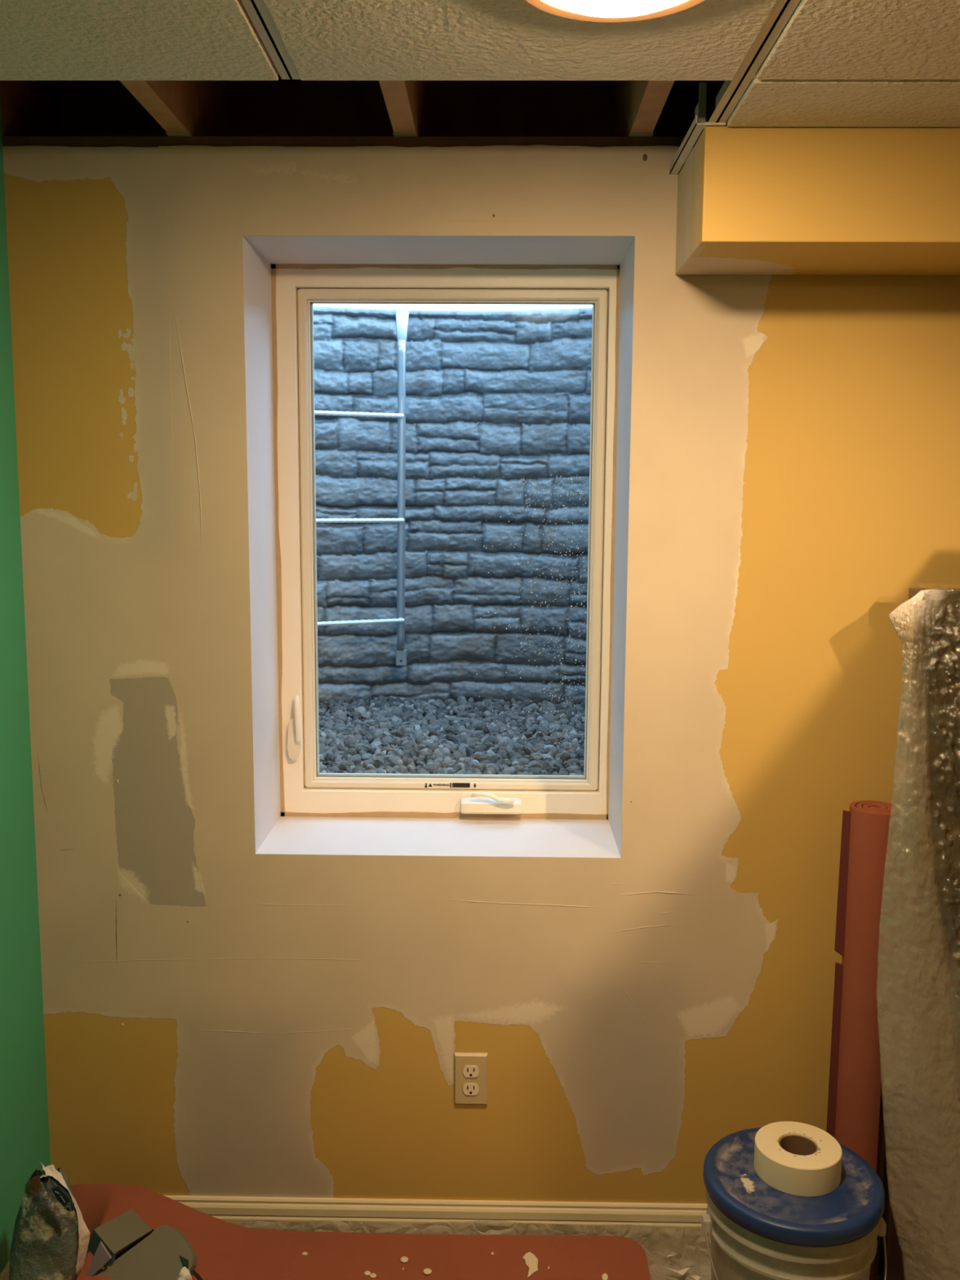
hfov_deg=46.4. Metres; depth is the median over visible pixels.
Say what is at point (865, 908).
paper roll
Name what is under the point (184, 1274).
crumpled paper
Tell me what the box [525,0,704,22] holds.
ceiling lamp
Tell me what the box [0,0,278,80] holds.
tile
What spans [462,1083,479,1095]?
receptacle
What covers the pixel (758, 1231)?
bucket
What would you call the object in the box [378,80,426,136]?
joist
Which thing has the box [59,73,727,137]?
ceiling cavity
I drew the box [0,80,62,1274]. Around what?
wall
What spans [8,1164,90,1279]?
bag
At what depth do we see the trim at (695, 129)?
1.91 m
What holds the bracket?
on the soffit
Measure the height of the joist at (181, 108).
0.236 m
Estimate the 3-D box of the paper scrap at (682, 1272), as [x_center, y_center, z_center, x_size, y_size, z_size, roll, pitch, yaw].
[0.409,1.293,2.298,0.054,0.005,0.022,-1,7,-6]
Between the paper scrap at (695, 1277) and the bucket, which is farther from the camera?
the paper scrap at (695, 1277)
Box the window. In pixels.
[271,263,619,819]
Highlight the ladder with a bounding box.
[314,311,408,666]
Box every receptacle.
[462,1065,479,1077]
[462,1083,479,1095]
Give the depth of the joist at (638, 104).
2.02 m
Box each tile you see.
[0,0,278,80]
[262,0,777,80]
[727,78,959,127]
[756,0,959,79]
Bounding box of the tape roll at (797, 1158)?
[753,1121,842,1196]
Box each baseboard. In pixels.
[0,1260,9,1279]
[164,1195,879,1269]
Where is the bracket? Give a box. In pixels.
[694,82,706,131]
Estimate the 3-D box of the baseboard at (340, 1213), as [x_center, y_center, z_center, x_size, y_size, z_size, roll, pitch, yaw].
[1.359,1.258,2.344,4.535,0.133,0.014,0,7,1]
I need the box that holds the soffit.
[675,126,959,275]
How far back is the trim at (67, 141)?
2.10 m
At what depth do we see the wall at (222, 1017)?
2.23 m
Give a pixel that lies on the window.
(304, 791)
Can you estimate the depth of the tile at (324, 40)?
1.47 m
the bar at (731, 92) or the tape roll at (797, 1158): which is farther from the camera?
the tape roll at (797, 1158)
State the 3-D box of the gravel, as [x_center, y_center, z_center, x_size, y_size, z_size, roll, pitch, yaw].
[-0.083,0.270,3.183,1.640,0.058,1.085,0,7,1]
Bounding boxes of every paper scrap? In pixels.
[665,1266,690,1275]
[667,1252,677,1257]
[691,1275,701,1279]
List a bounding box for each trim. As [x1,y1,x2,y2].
[3,136,699,147]
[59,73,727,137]
[669,115,726,174]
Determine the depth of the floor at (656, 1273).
2.34 m
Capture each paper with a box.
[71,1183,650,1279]
[176,1266,192,1279]
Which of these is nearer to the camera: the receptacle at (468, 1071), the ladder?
the receptacle at (468, 1071)
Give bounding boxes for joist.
[120,80,227,136]
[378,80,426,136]
[613,80,674,136]
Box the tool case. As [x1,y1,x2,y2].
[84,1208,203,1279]
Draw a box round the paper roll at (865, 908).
[826,800,899,1279]
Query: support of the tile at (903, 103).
attached to the ceiling
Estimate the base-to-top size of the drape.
1.425 m
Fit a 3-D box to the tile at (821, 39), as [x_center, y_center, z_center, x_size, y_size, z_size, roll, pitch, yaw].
[0.692,-0.765,1.294,0.605,0.016,0.603,0,7,1]
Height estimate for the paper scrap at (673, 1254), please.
0.005 m
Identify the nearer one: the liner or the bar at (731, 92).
the bar at (731, 92)
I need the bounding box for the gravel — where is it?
[318,695,585,775]
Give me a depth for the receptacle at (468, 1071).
2.32 m
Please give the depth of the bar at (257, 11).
1.48 m
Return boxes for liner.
[313,306,592,707]
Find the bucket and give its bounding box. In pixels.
[701,1127,886,1279]
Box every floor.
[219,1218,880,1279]
[648,1265,880,1279]
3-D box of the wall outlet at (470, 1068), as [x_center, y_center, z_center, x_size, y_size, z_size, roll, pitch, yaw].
[-0.019,0.911,2.323,0.069,0.113,0.010,0,7,1]
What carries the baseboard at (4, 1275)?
attached to the wall at (24, 1140)
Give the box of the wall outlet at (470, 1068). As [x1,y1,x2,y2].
[453,1052,488,1104]
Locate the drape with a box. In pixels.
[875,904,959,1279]
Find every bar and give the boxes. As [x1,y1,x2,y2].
[240,0,300,79]
[708,0,800,122]
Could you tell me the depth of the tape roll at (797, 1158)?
2.01 m
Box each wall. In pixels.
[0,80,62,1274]
[2,144,959,1204]
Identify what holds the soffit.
attached to the ceiling

